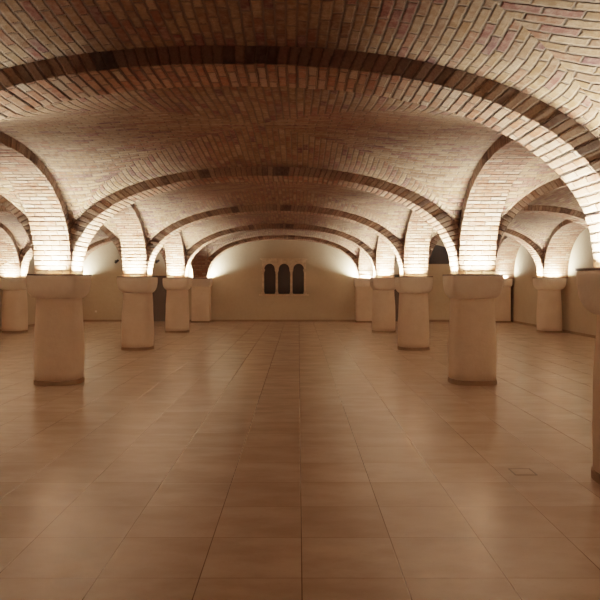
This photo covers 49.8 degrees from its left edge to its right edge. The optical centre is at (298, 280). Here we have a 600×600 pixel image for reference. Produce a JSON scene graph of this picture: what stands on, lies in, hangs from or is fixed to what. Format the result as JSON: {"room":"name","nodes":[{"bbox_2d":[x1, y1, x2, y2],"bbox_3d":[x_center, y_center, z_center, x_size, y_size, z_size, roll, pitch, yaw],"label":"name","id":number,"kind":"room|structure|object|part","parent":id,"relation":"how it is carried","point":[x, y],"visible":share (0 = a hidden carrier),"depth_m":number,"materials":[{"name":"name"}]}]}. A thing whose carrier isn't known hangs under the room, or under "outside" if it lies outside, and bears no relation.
{"room":"vaulted cellar","nodes":[
{"label":"vaulted cellar","id":0,"kind":"room"},
{"bbox_2d":[0,172,26,216],"bbox_3d":[-7.035,-1.488,8.550,5.030,1.162,5.080,0,0,0],"label":"ceiling","id":1,"kind":"structure","parent":0,"point":[7,191],"depth_m":10.64,"materials":[{"name":"brick"}]},
{"bbox_2d":[0,256,35,328],"bbox_3d":[-10.605,-0.515,13.980,0.250,4.600,29.260,0,0,0],"label":"wall","id":2,"kind":"structure","parent":0,"point":[31,301],"depth_m":25.30,"materials":[{"name":"paint"}]},
{"bbox_2d":[0,204,119,240],"bbox_3d":[-7.035,-1.489,14.175,5.030,1.163,4.930,0,0,0],"label":"ceiling","id":3,"kind":"structure","parent":0,"point":[110,224],"depth_m":16.30,"materials":[{"name":"brick"}]},
{"bbox_2d":[0,206,135,271],"bbox_3d":[-7.035,-1.052,16.950,5.488,1.915,0.626,0,0,0],"label":"brick arch","id":4,"kind":"object","parent":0,"point":[3,210],"visible":0.3,"depth_m":16.64,"materials":[{"name":"brick"}]},
{"bbox_2d":[0,214,164,253],"bbox_3d":[-7.035,-1.490,19.725,5.030,1.166,4.930,0,0,0],"label":"ceiling","id":5,"kind":"structure","parent":0,"point":[10,221],"depth_m":21.36,"materials":[{"name":"brick"}]},
{"bbox_2d":[88,230,108,245],"bbox_3d":[-7.035,-1.487,25.275,5.030,1.160,4.930,0,0,0],"label":"ceiling","id":6,"kind":"structure","parent":0,"point":[99,235],"depth_m":27.01,"materials":[{"name":"brick"}]},
{"bbox_2d":[79,203,148,275],"bbox_3d":[-4.210,-1.052,14.175,0.626,1.915,5.382,0,0,0],"label":"brick arch","id":7,"kind":"object","parent":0,"point":[128,221],"visible":0.28,"depth_m":16.38,"materials":[{"name":"beige brick"}]},
{"bbox_2d":[84,238,192,269],"bbox_3d":[-7.035,-1.052,28.050,5.488,1.915,0.626,0,0,0],"label":"brick arch","id":8,"kind":"object","parent":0,"point":[94,246],"visible":0.23,"depth_m":27.74,"materials":[{"name":"beige brick"}]},
{"bbox_2d":[151,232,185,277],"bbox_3d":[-4.210,-1.052,19.725,0.626,1.915,5.382,0,0,0],"label":"brick arch","id":9,"kind":"object","parent":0,"point":[174,247],"visible":0.29,"depth_m":22.04,"materials":[{"name":"beige brick"}]},
{"bbox_2d":[176,246,207,277],"bbox_3d":[-4.210,-1.052,25.275,0.626,1.915,5.382,0,0,0],"label":"brick arch","id":10,"kind":"object","parent":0,"point":[200,263],"visible":0.16,"depth_m":27.65,"materials":[{"name":"brown brick"}]},
{"bbox_2d":[0,86,503,226],"bbox_3d":[-0.575,-1.486,8.550,6.650,1.158,5.080,0,0,0],"label":"ceiling","id":11,"kind":"structure","parent":0,"point":[94,148],"depth_m":9.07,"materials":[{"name":"brick"}]},
{"bbox_2d":[82,240,449,319],"bbox_3d":[-0.615,-0.515,28.535,19.730,4.600,0.350,0,0,0],"label":"wall","id":12,"kind":"structure","parent":0,"point":[236,274],"depth_m":28.36,"materials":[{"name":"paint"}]},
{"bbox_2d":[152,276,166,320],"bbox_3d":[-6.575,0.775,28.540,2.050,2.020,0.240,0,0,0],"label":"door","id":13,"kind":"structure","parent":12,"relation":"in","point":[159,295],"depth_m":28.51,"materials":[{"name":"brown wood"}]},
{"bbox_2d":[191,279,211,322],"bbox_3d":[-4.210,0.845,28.023,0.880,1.880,0.675,0,0,0],"label":"pilaster","id":14,"kind":"object","parent":12,"relation":"attached to","point":[200,288],"visible":0.97,"depth_m":27.74,"materials":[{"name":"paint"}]},
{"bbox_2d":[83,320,448,321],"bbox_3d":[-0.615,1.740,28.350,19.690,0.090,0.020,0,0,0],"label":"baseboard","id":15,"kind":"structure","parent":12,"relation":"attached to","point":[83,320],"depth_m":28.34,"materials":[{"name":"stone"}]},
{"bbox_2d":[259,258,308,295],"bbox_3d":[-0.635,-0.172,28.405,2.190,1.635,0.350,0,0,0],"label":"window","id":16,"kind":"structure","parent":12,"relation":"in","point":[280,276],"depth_m":28.52,"materials":[{"name":"stone"}]},
{"bbox_2d":[264,264,275,293],"bbox_3d":[-1.275,-0.120,28.535,0.540,1.380,0.030,0,0,0],"label":"shutter","id":17,"kind":"object","parent":16,"relation":"attached to","point":[269,273],"depth_m":28.52,"materials":[{"name":"brown wood"}]},
{"bbox_3d":[-0.635,0.608,28.405,2.190,0.075,0.350,0,0,0],"label":"sill","id":18,"kind":"part","parent":16,"relation":"part of","materials":[{"name":"stone"}]},
{"bbox_2d":[278,264,289,293],"bbox_3d":[-0.635,-0.120,28.535,0.540,1.380,0.030,0,0,0],"label":"shutter","id":19,"kind":"object","parent":16,"relation":"attached to","point":[283,273],"depth_m":28.52,"materials":[{"name":"brown wood"}]},
{"bbox_3d":[-0.635,-0.953,28.315,2.090,0.075,0.090,0,0,0],"label":"cornice","id":20,"kind":"part","parent":16,"relation":"part of","materials":[{"name":"stone"}]},
{"bbox_2d":[292,264,303,293],"bbox_3d":[0.005,-0.120,28.535,0.540,1.380,0.030,0,0,0],"label":"shutter","id":21,"kind":"object","parent":16,"relation":"attached to","point":[298,273],"depth_m":28.52,"materials":[{"name":"brown wood"}]},
{"bbox_2d":[354,279,372,322],"bbox_3d":[2.880,0.845,28.023,0.880,1.880,0.675,0,0,0],"label":"pilaster","id":22,"kind":"object","parent":12,"relation":"attached to","point":[363,290],"visible":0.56,"depth_m":27.74,"materials":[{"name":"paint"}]},
{"bbox_2d":[201,235,364,277],"bbox_3d":[-0.665,-1.052,28.050,7.025,1.915,0.626,0,0,0],"label":"brick arch","id":23,"kind":"object","parent":22,"relation":"on","point":[216,254],"visible":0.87,"depth_m":27.74,"materials":[{"name":"beige brick"}]},
{"bbox_2d":[358,249,372,277],"bbox_3d":[2.920,-1.052,25.275,0.626,1.915,5.382,0,0,-1],"label":"brick arch","id":24,"kind":"object","parent":22,"relation":"on","point":[365,266],"visible":0.12,"depth_m":27.68,"materials":[{"name":"beige brick"}]},
{"bbox_2d":[394,274,399,320],"bbox_3d":[4.325,0.745,28.540,1.350,2.080,0.240,0,0,0],"label":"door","id":25,"kind":"structure","parent":12,"relation":"in","point":[396,293],"depth_m":28.51,"materials":[{"name":"brown wood"}]},
{"bbox_2d":[429,245,449,263],"bbox_3d":[5.800,-1.175,28.555,2.540,0.920,0.050,0,0,0],"label":"window","id":26,"kind":"structure","parent":12,"relation":"in","point":[439,255],"depth_m":28.56,"materials":[{"name":"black glass"}]},
{"bbox_2d":[494,279,512,322],"bbox_3d":[8.720,0.845,28.023,0.880,1.880,0.675,0,0,0],"label":"pilaster","id":27,"kind":"object","parent":12,"relation":"attached to","point":[502,303],"visible":0.5,"depth_m":27.74,"materials":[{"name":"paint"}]},
{"bbox_2d":[134,181,409,245],"bbox_3d":[-0.575,-1.487,14.175,6.650,1.160,4.930,0,0,0],"label":"ceiling","id":28,"kind":"structure","parent":0,"point":[157,212],"depth_m":15.46,"materials":[{"name":"brick"}]},
{"bbox_2d":[136,205,413,275],"bbox_3d":[-0.600,-1.052,16.950,7.164,1.915,0.626,0,0,0],"label":"brick arch","id":29,"kind":"object","parent":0,"point":[154,246],"visible":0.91,"depth_m":16.64,"materials":[{"name":"beige brick"}]},
{"bbox_2d":[177,224,375,277],"bbox_3d":[-0.625,-1.052,22.500,7.110,1.915,0.626,0,0,0],"label":"brick arch","id":30,"kind":"object","parent":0,"point":[189,255],"visible":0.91,"depth_m":22.19,"materials":[{"name":"beige brick"}]},
{"bbox_2d":[181,213,377,253],"bbox_3d":[-0.600,-1.492,19.725,6.600,1.170,4.930,0,0,0],"label":"ceiling","id":31,"kind":"structure","parent":0,"point":[191,235],"depth_m":21.30,"materials":[{"name":"brick"}]},
{"bbox_2d":[206,230,358,258],"bbox_3d":[-0.625,-1.488,25.275,6.550,1.162,4.930,0,0,0],"label":"ceiling","id":32,"kind":"structure","parent":0,"point":[215,245],"depth_m":27.02,"materials":[{"name":"brick"}]},
{"bbox_2d":[0,321,599,599],"bbox_3d":[-0.615,1.860,14.130,20.330,0.150,29.660,0,0,0],"label":"floor","id":33,"kind":"structure","parent":0,"point":[216,460],"depth_m":6.16,"materials":[{"name":"tile"}]},
{"bbox_2d":[0,278,27,332],"bbox_3d":[-9.863,0.845,22.499,0.882,1.880,0.882,0,0,0],"label":"stone column","id":34,"kind":"structure","parent":33,"relation":"on","point":[14,302],"depth_m":22.13,"materials":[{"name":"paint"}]},
{"bbox_2d":[0,223,19,277],"bbox_3d":[-10.015,-1.052,19.725,0.936,1.915,5.382,0,0,0],"label":"brick arch","id":35,"kind":"object","parent":34,"relation":"on","point":[9,250],"visible":0.99,"depth_m":22.02,"materials":[{"name":"beige brick"}]},
{"bbox_2d":[13,229,175,277],"bbox_3d":[-7.035,-1.052,22.500,5.488,1.915,0.626,0,0,0],"label":"brick arch","id":36,"kind":"object","parent":34,"relation":"on","point":[26,255],"visible":0.29,"depth_m":22.21,"materials":[{"name":"beige brick"}]},
{"bbox_2d":[26,275,90,385],"bbox_3d":[-4.209,0.845,11.399,0.882,1.880,0.882,0,0,0],"label":"stone column","id":37,"kind":"structure","parent":33,"relation":"on","point":[59,323],"depth_m":11.03,"materials":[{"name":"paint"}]},
{"bbox_2d":[0,194,47,273],"bbox_3d":[-7.035,-1.052,11.400,5.488,1.915,0.626,0,0,0],"label":"brick arch","id":38,"kind":"object","parent":37,"relation":"on","point":[23,220],"visible":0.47,"depth_m":11.09,"materials":[{"name":"brick"}]},
{"bbox_2d":[0,131,74,273],"bbox_3d":[-4.210,-1.052,8.550,0.626,1.915,5.542,0,0,0],"label":"brick arch","id":39,"kind":"object","parent":37,"relation":"on","point":[42,200],"visible":0.91,"depth_m":10.62,"materials":[{"name":"beige brick"}]},
{"bbox_2d":[25,274,91,275],"bbox_3d":[-4.210,-0.107,11.400,0.858,0.024,0.858,0,0,0],"label":"tray","id":40,"kind":"object","parent":37,"relation":"on","point":[25,274],"visible":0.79,"depth_m":10.97,"materials":[{"name":"metal"}]},
{"bbox_2d":[55,167,474,273],"bbox_3d":[-0.575,-1.052,11.400,7.217,1.915,0.626,0,0,0],"label":"brick arch","id":41,"kind":"object","parent":37,"relation":"on","point":[84,229],"visible":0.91,"depth_m":11.10,"materials":[{"name":"beige brick"}]},
{"bbox_2d":[117,277,157,350],"bbox_3d":[-4.210,0.845,16.949,0.881,1.880,0.879,0,0,0],"label":"stone column","id":42,"kind":"structure","parent":33,"relation":"on","point":[137,326],"depth_m":16.58,"materials":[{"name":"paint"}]},
{"bbox_2d":[117,276,155,276],"bbox_3d":[-4.210,-0.107,16.950,0.858,0.024,0.858,0,0,0],"label":"tray","id":43,"kind":"object","parent":42,"relation":"on","point":[117,276],"visible":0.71,"depth_m":16.52,"materials":[{"name":"metal"}]},
{"bbox_2d":[163,278,191,332],"bbox_3d":[-4.210,0.845,22.499,0.877,1.880,0.885,0,0,0],"label":"stone column","id":44,"kind":"structure","parent":33,"relation":"on","point":[177,298],"depth_m":22.13,"materials":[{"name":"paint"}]},
{"bbox_2d":[370,278,395,332],"bbox_3d":[2.959,0.845,22.500,0.881,1.880,0.882,0,0,0],"label":"stone column","id":45,"kind":"structure","parent":33,"relation":"on","point":[383,303],"depth_m":22.13,"materials":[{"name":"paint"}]},
{"bbox_2d":[375,236,414,277],"bbox_3d":[2.984,-1.052,19.725,0.673,1.915,5.387,0,0,0],"label":"brick arch","id":46,"kind":"object","parent":45,"relation":"on","point":[385,255],"visible":0.18,"depth_m":22.10,"materials":[{"name":"beige brick"}]},
{"bbox_2d":[395,277,432,350],"bbox_3d":[3.010,0.845,16.949,0.881,1.880,0.884,0,0,0],"label":"stone column","id":47,"kind":"structure","parent":33,"relation":"on","point":[413,311],"depth_m":16.58,"materials":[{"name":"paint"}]},
{"bbox_2d":[396,276,432,276],"bbox_3d":[3.010,-0.107,16.950,0.858,0.024,0.858,0,0,0],"label":"tray","id":48,"kind":"object","parent":47,"relation":"on","point":[396,276],"visible":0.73,"depth_m":16.52,"materials":[{"name":"metal"}]},
{"bbox_2d":[443,275,503,385],"bbox_3d":[3.060,0.845,11.403,0.882,1.880,0.880,0,0,0],"label":"stone column","id":49,"kind":"structure","parent":33,"relation":"on","point":[472,358],"depth_m":11.03,"materials":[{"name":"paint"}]},
{"bbox_2d":[442,274,503,275],"bbox_3d":[3.060,-0.107,11.400,0.858,0.024,0.858,0,0,0],"label":"tray","id":50,"kind":"object","parent":49,"relation":"on","point":[442,274],"visible":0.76,"depth_m":10.97,"materials":[{"name":"metal"}]},
{"bbox_2d":[508,468,536,474],"bbox_3d":[2.095,1.784,6.050,0.210,0.003,0.210,0,0,0],"label":"floor hatch","id":51,"kind":"object","parent":33,"relation":"on","point":[516,471],"visible":1,"depth_m":6.05,"materials":[{"name":"tile"}]},
{"bbox_2d":[533,278,565,332],"bbox_3d":[8.721,0.845,22.500,0.880,1.880,0.885,0,0,0],"label":"stone column","id":52,"kind":"structure","parent":33,"relation":"on","point":[549,298],"depth_m":22.13,"materials":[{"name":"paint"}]},
{"bbox_2d":[577,270,599,484],"bbox_3d":[3.050,0.845,5.701,0.877,1.880,0.883,0,0,0],"label":"stone column","id":53,"kind":"structure","parent":33,"relation":"on","point":[588,282],"depth_m":5.79,"materials":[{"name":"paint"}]},
{"bbox_2d":[575,267,599,270],"bbox_3d":[3.050,-0.107,5.700,0.858,0.024,0.858,0,0,0],"label":"tray","id":54,"kind":"object","parent":53,"relation":"on","point":[596,268],"visible":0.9,"depth_m":5.89,"materials":[{"name":"metal"}]},
{"bbox_2d":[0,0,599,139],"bbox_3d":[-0.505,-1.487,2.950,6.790,1.159,4.880,0,0,0],"label":"ceiling","id":55,"kind":"structure","parent":0,"point":[548,51],"depth_m":4.81,"materials":[{"name":"brick"}]},
{"bbox_2d":[0,46,599,260],"bbox_3d":[-0.580,-1.052,5.700,7.206,1.915,0.626,0,0,0],"label":"brick arch","id":56,"kind":"object","parent":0,"point":[564,144],"visible":0.93,"depth_m":5.46,"materials":[{"name":"beige brick"}]},
{"bbox_2d":[402,209,452,275],"bbox_3d":[3.034,-1.052,14.175,0.669,1.915,5.387,0,0,0],"label":"brick arch","id":57,"kind":"object","parent":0,"point":[418,230],"visible":0.27,"depth_m":16.45,"materials":[{"name":"beige brick"}]},
{"bbox_2d":[394,228,547,277],"bbox_3d":[5.840,-1.052,22.500,5.606,1.915,0.626,0,0,0],"label":"brick arch","id":58,"kind":"object","parent":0,"point":[534,250],"visible":0.39,"depth_m":22.22,"materials":[{"name":"beige brick"}]},
{"bbox_2d":[415,205,588,270],"bbox_3d":[5.865,-1.052,16.950,5.552,1.915,0.626,0,0,0],"label":"brick arch","id":59,"kind":"object","parent":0,"point":[576,216],"visible":0.44,"depth_m":16.64,"materials":[{"name":"brick"}]},
{"bbox_2d":[429,186,582,242],"bbox_3d":[5.865,-1.490,14.175,5.090,1.165,4.930,0,0,0],"label":"ceiling","id":60,"kind":"structure","parent":0,"point":[563,197],"depth_m":15.78,"materials":[{"name":"brick"}]},
{"bbox_2d":[495,236,520,278],"bbox_3d":[8.830,-1.052,25.275,0.846,1.915,5.382,0,0,0],"label":"brick arch","id":61,"kind":"object","parent":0,"point":[507,251],"visible":0.27,"depth_m":27.49,"materials":[{"name":"beige brick"}]},
{"bbox_2d":[482,178,566,270],"bbox_3d":[5.890,-1.052,11.400,5.499,1.915,0.626,0,0,0],"label":"brick arch","id":62,"kind":"object","parent":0,"point":[557,183],"visible":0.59,"depth_m":11.09,"materials":[{"name":"brown brick"}]},
{"bbox_2d":[456,135,599,273],"bbox_3d":[3.055,-1.052,8.550,0.634,1.915,5.543,0,0,0],"label":"brick arch","id":63,"kind":"object","parent":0,"point":[491,181],"visible":0.56,"depth_m":10.57,"materials":[{"name":"beige brick"}]},
{"bbox_2d":[500,156,559,219],"bbox_3d":[5.885,-1.488,8.550,5.050,1.162,5.080,0,0,0],"label":"ceiling","id":64,"kind":"structure","parent":0,"point":[536,173],"depth_m":10.39,"materials":[{"name":"brick"}]},
{"bbox_2d":[507,213,565,253],"bbox_3d":[5.840,-1.490,19.725,5.140,1.166,4.930,0,0,0],"label":"ceiling","id":65,"kind":"structure","parent":0,"point":[538,228],"depth_m":21.18,"materials":[{"name":"brick"}]},
{"bbox_2d":[511,228,596,334],"bbox_3d":[9.375,-0.515,13.980,0.250,4.600,29.260,0,0,0],"label":"wall","id":66,"kind":"structure","parent":0,"point":[575,317],"depth_m":22.33,"materials":[{"name":"paint"}]},
{"bbox_2d":[511,320,595,337],"bbox_3d":[9.240,1.740,13.970,0.020,0.090,28.740,0,0,0],"label":"baseboard","id":67,"kind":"structure","parent":66,"relation":"attached to","point":[513,321],"depth_m":22.04,"materials":[{"name":"stone"}]},
{"bbox_2d":[544,219,585,277],"bbox_3d":[8.830,-1.052,19.725,0.846,1.915,5.382,0,0,0],"label":"brick arch","id":68,"kind":"object","parent":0,"point":[560,243],"visible":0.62,"depth_m":21.86,"materials":[{"name":"beige brick"}]}
]}

